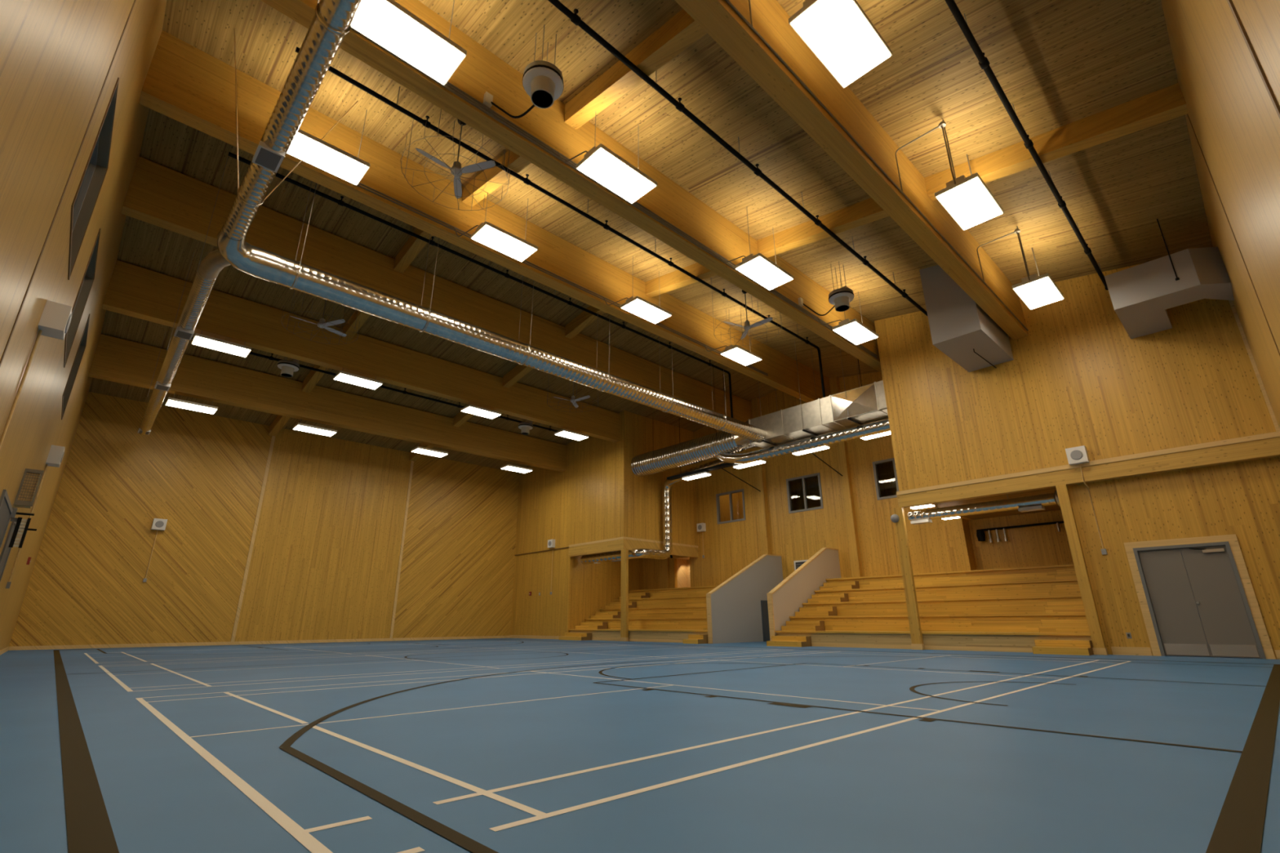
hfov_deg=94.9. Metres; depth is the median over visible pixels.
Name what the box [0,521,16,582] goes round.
door
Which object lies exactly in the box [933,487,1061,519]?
ceiling
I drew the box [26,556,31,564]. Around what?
alarm pull station
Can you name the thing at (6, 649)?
baseboard
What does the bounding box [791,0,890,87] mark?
diffuser
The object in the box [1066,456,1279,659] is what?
wall
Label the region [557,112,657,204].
ceiling light
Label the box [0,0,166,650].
wall
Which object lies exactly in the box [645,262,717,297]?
roof beam
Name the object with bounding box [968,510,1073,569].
wall
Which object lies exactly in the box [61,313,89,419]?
window
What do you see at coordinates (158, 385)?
grille
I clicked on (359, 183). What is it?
conduit
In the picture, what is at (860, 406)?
duct
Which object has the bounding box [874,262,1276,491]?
wall
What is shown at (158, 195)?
roof beam
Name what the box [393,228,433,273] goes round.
roof beam
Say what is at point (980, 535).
rack
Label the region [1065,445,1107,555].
wall speaker
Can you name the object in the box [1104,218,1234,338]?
duct
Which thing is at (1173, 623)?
door
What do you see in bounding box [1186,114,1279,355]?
trim
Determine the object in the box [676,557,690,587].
wall
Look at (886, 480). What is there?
window
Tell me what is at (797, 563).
air vent
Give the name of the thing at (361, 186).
conduit
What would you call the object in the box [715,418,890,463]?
duct
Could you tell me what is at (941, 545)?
wall
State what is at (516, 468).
diffuser
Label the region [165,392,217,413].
ceiling light
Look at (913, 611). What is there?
timber post
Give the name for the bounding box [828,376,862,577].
wall column
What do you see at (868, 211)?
roof beam
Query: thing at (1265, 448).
beam
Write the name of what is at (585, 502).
wall
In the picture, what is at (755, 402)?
wall column
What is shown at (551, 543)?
wall speaker
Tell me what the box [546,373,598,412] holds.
ceiling fan
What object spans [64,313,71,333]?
speaker grille
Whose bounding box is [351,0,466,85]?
ceiling light
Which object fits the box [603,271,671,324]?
ceiling light
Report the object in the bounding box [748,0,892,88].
ceiling light
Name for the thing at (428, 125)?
pipe
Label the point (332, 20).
duct
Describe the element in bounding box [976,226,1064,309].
ceiling light
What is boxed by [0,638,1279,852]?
floor
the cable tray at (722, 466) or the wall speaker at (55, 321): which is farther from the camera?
the cable tray at (722, 466)
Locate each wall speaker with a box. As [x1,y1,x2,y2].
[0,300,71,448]
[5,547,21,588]
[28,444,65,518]
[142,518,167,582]
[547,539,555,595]
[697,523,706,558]
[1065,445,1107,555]
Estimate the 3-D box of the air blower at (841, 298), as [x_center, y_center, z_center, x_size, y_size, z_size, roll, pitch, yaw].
[4.747,-3.456,14.950,1.295,1.338,0.609,-14,-23,35]
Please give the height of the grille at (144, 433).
0.075 m
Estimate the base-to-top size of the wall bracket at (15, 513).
0.140 m
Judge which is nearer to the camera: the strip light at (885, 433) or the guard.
the guard
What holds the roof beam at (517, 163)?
attached to the ceiling at (1060, 63)
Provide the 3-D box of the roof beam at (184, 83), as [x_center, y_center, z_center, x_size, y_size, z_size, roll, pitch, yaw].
[-0.185,-3.617,16.832,21.790,1.320,0.340,16,-25,-41]
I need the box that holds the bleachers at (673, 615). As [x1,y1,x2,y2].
[559,585,718,644]
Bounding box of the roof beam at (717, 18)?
[675,0,1028,340]
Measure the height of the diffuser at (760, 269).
0.030 m
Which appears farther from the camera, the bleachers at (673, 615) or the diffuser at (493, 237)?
the bleachers at (673, 615)
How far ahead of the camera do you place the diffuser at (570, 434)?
23.89 m
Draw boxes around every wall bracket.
[10,507,34,518]
[17,524,36,531]
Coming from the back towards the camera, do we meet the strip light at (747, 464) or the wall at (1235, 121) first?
the strip light at (747, 464)
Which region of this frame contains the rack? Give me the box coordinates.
[976,520,1064,542]
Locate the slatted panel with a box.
[8,517,31,548]
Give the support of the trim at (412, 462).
attached to the wall at (202, 473)
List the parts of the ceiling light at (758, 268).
hanger rod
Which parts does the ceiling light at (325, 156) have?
hanger rod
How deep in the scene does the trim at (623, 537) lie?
25.41 m
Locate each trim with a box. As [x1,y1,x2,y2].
[0,0,136,366]
[230,435,275,644]
[389,461,413,640]
[514,546,568,555]
[568,536,697,547]
[896,431,1279,495]
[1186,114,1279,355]
[1226,0,1279,119]
[1228,300,1279,431]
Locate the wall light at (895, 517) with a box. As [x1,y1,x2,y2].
[890,514,899,522]
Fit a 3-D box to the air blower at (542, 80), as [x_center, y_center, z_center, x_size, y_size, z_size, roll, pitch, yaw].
[-1.733,-5.360,9.061,1.342,1.370,0.610,-14,-23,35]
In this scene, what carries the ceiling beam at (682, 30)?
attached to the ceiling at (1060, 63)
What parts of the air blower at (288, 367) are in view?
flange plate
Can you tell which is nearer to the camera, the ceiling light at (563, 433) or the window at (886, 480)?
the window at (886, 480)
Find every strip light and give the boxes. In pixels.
[682,471,711,480]
[733,459,765,468]
[792,444,829,455]
[860,431,890,439]
[909,503,934,509]
[941,516,959,519]
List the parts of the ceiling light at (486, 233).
hanger rod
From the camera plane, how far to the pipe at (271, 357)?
21.45 m
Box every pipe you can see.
[191,337,558,431]
[227,151,733,417]
[295,46,825,397]
[547,0,927,315]
[945,0,1108,289]
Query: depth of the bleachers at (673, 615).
24.27 m
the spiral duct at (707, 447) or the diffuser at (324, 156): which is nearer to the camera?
the diffuser at (324, 156)
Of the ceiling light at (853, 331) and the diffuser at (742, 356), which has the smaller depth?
the ceiling light at (853, 331)
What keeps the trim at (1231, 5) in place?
attached to the wall at (1235, 121)
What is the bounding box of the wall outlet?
[1125,632,1132,638]
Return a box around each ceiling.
[88,0,1213,473]
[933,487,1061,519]
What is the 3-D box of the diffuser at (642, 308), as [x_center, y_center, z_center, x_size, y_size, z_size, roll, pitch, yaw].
[0.175,-3.046,15.551,1.240,0.030,0.610,16,-25,-41]
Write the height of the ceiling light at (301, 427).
0.364 m
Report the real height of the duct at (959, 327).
2.189 m
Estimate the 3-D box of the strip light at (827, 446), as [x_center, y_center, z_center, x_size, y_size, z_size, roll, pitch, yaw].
[5.912,0.779,20.365,0.360,0.160,1.260,16,-25,-41]
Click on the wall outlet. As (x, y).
(1128, 634)
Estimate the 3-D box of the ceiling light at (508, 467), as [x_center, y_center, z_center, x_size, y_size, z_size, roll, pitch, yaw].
[-5.585,1.791,26.616,1.280,0.364,0.650,16,-25,-41]
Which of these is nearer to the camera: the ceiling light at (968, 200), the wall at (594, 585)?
the ceiling light at (968, 200)
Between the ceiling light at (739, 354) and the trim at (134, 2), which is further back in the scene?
the ceiling light at (739, 354)
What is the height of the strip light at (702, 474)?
0.160 m
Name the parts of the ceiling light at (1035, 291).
hanger rod, hanger rod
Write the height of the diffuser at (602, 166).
0.030 m
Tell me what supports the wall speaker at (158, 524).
attached to the wall at (202, 473)
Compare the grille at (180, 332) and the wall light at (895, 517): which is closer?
the grille at (180, 332)
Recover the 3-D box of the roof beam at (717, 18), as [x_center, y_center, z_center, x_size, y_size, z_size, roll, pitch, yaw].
[3.494,-4.725,9.580,17.160,1.320,0.340,16,-25,-41]
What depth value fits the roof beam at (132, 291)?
18.31 m
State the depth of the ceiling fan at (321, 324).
16.14 m
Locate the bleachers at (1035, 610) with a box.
[766,564,1093,655]
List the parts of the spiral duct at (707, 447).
hanger rod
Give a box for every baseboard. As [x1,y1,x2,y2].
[0,646,9,655]
[8,635,510,650]
[510,635,1279,659]
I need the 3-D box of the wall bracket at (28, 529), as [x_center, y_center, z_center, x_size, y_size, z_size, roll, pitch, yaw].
[-10.515,1.762,10.060,0.250,0.140,0.100,16,-25,-41]
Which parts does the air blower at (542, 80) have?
hanger rod, flange plate, hanger rod, hanger rod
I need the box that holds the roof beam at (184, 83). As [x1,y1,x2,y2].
[139,30,831,402]
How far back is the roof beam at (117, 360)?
20.98 m
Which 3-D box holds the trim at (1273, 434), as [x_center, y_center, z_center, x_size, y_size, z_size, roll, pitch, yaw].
[9.803,1.025,13.886,0.230,0.100,7.464,16,-25,-41]
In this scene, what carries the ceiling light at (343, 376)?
attached to the roof beam at (132, 291)
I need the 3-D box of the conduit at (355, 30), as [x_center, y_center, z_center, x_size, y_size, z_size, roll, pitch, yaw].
[1.580,-3.707,12.697,15.420,0.034,0.034,16,-25,-41]
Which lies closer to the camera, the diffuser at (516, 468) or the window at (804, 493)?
the window at (804, 493)
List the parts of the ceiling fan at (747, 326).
blade, blade, motor, blade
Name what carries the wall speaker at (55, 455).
attached to the wall at (56, 56)
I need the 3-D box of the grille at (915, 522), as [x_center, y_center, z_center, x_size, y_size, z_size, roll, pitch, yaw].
[8.137,2.759,16.976,0.280,0.080,0.500,16,-25,-41]
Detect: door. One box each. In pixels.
[0,489,13,548]
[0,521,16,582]
[760,600,770,641]
[1124,533,1275,659]
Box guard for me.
[13,468,44,508]
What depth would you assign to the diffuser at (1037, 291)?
12.42 m
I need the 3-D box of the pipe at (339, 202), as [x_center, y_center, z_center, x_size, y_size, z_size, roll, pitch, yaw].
[-2.429,-3.166,16.978,16.241,2.685,0.115,16,-25,-41]
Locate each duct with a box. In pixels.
[137,158,231,435]
[217,0,363,282]
[272,182,766,442]
[580,459,725,564]
[631,364,743,476]
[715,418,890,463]
[733,340,888,450]
[907,490,1060,524]
[919,265,1013,372]
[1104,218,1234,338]
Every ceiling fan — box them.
[280,292,359,344]
[400,108,510,210]
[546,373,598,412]
[711,289,782,346]
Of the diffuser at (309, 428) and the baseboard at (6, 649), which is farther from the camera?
the diffuser at (309, 428)
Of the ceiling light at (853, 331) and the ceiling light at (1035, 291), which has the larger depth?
the ceiling light at (853, 331)
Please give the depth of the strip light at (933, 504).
16.21 m
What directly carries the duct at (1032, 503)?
hanging from the ceiling at (1052, 508)
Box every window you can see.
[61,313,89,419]
[63,228,100,367]
[67,77,119,279]
[715,488,746,524]
[786,472,823,513]
[872,457,898,500]
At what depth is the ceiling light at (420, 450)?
23.79 m
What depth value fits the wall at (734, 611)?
21.52 m
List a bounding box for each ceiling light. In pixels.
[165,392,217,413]
[191,330,252,357]
[286,109,370,185]
[292,420,337,436]
[333,369,382,389]
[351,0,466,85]
[410,443,448,457]
[453,191,537,262]
[460,402,501,418]
[500,460,532,473]
[554,426,588,440]
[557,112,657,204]
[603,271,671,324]
[703,316,762,365]
[718,207,794,290]
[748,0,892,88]
[817,279,878,345]
[894,120,1004,230]
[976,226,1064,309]
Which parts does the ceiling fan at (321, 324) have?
blade, motor, blade, blade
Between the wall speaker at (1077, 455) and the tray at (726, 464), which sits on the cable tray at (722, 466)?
the tray at (726, 464)
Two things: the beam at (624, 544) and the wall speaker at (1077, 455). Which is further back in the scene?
the beam at (624, 544)
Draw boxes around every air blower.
[277,356,299,377]
[483,24,564,118]
[518,419,533,435]
[798,261,853,315]
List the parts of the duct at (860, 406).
hanger rod, hanger rod, cross broken panel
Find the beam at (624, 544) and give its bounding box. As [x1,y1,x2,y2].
[568,538,698,557]
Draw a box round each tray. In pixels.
[666,355,862,491]
[666,462,737,480]
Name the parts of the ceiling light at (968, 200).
hanger rod, hanger rod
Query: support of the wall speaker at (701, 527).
attached to the wall at (941, 545)
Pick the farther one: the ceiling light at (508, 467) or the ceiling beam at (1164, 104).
the ceiling light at (508, 467)
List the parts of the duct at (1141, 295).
hanger rod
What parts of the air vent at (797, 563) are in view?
dark plate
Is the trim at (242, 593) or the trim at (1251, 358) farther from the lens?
the trim at (242, 593)
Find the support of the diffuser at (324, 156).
attached to the ceiling light at (325, 156)
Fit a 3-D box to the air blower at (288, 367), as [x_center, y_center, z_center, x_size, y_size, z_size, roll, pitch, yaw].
[-11.250,-2.153,18.858,0.606,1.100,0.606,16,-25,-41]
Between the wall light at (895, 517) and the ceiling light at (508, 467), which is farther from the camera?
the ceiling light at (508, 467)
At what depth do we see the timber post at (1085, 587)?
13.03 m
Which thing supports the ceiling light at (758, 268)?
hanging from the ceiling at (1060, 63)
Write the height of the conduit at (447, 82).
0.034 m
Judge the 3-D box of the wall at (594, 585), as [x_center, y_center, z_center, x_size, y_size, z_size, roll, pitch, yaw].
[-1.444,7.966,27.775,4.530,4.080,0.150,16,-25,-41]
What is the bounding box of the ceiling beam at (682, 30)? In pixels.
[564,8,706,129]
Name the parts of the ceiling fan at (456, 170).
blade, motor, blade, blade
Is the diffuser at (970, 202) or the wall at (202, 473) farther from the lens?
the wall at (202, 473)
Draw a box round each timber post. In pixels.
[620,549,628,641]
[893,506,924,649]
[1055,484,1108,655]
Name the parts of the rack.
pressure tank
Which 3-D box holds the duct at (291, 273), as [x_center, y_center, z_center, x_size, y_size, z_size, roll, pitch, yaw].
[-1.250,-2.763,16.175,15.070,3.642,0.540,16,-25,-41]
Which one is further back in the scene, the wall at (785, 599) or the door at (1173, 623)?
the wall at (785, 599)
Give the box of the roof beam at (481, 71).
[261,0,881,373]
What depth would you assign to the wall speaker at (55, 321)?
6.36 m
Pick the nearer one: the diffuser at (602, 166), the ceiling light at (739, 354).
the diffuser at (602, 166)
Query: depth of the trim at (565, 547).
28.25 m
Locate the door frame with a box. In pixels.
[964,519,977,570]
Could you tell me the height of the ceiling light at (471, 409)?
0.332 m
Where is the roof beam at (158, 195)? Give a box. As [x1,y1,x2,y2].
[121,156,752,422]
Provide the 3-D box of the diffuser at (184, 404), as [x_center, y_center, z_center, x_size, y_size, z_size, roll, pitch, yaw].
[-14.286,-0.623,18.710,1.240,0.030,0.610,16,-25,-41]
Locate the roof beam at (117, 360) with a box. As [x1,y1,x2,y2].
[88,333,567,471]
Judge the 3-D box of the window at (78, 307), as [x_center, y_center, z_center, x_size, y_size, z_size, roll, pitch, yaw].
[-9.240,-2.085,9.534,0.262,1.765,1.925,16,-25,-41]
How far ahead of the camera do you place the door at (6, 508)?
7.95 m
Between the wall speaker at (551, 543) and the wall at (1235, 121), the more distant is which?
the wall speaker at (551, 543)
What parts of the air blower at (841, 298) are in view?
flange plate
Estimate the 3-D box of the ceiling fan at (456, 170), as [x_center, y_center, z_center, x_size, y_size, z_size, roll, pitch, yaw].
[-3.385,-5.265,11.008,1.908,1.411,1.908,16,-25,-41]
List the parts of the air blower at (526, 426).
flange plate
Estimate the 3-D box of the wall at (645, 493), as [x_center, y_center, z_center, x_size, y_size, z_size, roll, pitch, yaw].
[0.992,2.491,26.762,4.470,5.645,0.160,16,-25,-41]
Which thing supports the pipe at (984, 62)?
hanging from the ceiling at (1060, 63)
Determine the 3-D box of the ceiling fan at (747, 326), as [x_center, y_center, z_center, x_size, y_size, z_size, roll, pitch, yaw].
[3.040,-3.366,16.806,1.908,1.411,1.908,16,-25,-41]
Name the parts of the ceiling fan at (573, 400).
motor, blade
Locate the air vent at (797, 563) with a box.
[793,560,807,570]
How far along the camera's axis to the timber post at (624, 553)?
23.42 m
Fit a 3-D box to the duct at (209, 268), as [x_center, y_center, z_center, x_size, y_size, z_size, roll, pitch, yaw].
[-11.904,-3.055,15.379,0.546,3.684,13.704,16,-25,-41]
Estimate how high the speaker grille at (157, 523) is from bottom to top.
0.230 m
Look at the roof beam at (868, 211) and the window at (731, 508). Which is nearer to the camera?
the roof beam at (868, 211)
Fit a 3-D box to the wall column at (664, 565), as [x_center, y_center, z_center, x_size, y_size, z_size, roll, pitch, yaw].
[1.173,7.065,28.387,0.120,1.650,0.570,16,-25,-41]
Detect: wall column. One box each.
[658,556,669,588]
[751,397,771,555]
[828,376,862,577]
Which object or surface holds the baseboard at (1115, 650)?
attached to the wall at (1241, 499)
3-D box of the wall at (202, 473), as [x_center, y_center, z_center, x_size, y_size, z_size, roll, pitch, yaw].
[-12.718,4.598,24.455,17.510,8.480,0.250,16,-25,-41]
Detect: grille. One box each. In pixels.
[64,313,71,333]
[137,428,151,435]
[154,381,170,391]
[155,520,164,527]
[173,326,194,340]
[251,140,285,173]
[910,519,932,524]
[1017,505,1044,512]
[1070,449,1082,459]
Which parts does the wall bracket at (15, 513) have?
wall plate, arm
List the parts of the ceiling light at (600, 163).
hanger rod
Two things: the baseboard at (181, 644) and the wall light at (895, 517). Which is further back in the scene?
the baseboard at (181, 644)
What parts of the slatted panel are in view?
rail, rail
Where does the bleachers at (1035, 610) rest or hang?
on the floor
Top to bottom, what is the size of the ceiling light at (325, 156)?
1.491 m
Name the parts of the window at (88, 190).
pane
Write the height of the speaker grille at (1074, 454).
0.230 m
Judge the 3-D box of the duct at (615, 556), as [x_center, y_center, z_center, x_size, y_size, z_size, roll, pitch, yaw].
[0.641,3.796,25.188,2.087,3.757,7.512,16,-25,-41]
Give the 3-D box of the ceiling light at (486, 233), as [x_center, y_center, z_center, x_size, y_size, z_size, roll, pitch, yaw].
[-3.175,-4.622,13.078,1.471,1.491,1.131,16,-25,-41]
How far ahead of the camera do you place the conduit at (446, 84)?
10.23 m
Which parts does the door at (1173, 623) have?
kick plate, closer arm, kick plate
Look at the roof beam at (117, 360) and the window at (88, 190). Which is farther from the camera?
the roof beam at (117, 360)
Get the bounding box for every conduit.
[351,26,877,359]
[357,184,768,376]
[358,182,768,374]
[444,83,877,357]
[446,80,877,355]
[724,0,1028,330]
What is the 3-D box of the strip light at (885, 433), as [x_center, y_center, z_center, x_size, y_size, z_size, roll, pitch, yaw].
[7.654,0.191,18.627,0.360,0.160,1.260,16,-25,-41]
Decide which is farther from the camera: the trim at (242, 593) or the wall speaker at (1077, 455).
the trim at (242, 593)
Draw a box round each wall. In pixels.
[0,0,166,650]
[8,391,519,646]
[510,410,626,635]
[571,553,643,629]
[626,411,697,546]
[643,372,973,590]
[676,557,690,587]
[706,554,782,644]
[766,547,840,640]
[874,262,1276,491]
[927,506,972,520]
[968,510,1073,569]
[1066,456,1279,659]
[1160,0,1279,428]
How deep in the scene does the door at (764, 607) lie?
22.18 m
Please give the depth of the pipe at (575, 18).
10.12 m
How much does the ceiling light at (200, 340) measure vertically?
0.332 m
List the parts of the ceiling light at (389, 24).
hanger rod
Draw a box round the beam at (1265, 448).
[897,436,1279,507]
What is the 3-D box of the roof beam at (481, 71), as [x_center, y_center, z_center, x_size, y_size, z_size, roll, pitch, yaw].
[2.496,-3.923,13.961,21.790,1.320,0.340,16,-25,-41]
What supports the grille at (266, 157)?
attached to the duct at (332, 20)
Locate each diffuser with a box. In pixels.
[166,400,217,413]
[287,132,368,185]
[293,425,335,436]
[411,448,447,457]
[471,225,536,262]
[501,466,531,473]
[555,431,587,440]
[577,148,655,203]
[621,298,671,324]
[721,347,761,365]
[736,256,792,289]
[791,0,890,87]
[833,321,877,344]
[937,177,1002,230]
[1013,276,1062,309]
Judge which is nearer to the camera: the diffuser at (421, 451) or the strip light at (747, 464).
the strip light at (747, 464)
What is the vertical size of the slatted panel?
0.450 m
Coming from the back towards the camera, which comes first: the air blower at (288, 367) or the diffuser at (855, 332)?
the air blower at (288, 367)
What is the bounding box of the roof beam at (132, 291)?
[102,260,620,442]
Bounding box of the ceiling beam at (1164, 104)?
[924,82,1188,200]
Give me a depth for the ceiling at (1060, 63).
11.45 m
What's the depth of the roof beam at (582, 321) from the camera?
19.27 m
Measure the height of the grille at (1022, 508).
0.080 m
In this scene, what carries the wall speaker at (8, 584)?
attached to the wall at (56, 56)
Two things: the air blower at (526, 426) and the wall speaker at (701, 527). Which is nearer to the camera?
the air blower at (526, 426)
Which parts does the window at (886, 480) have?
pane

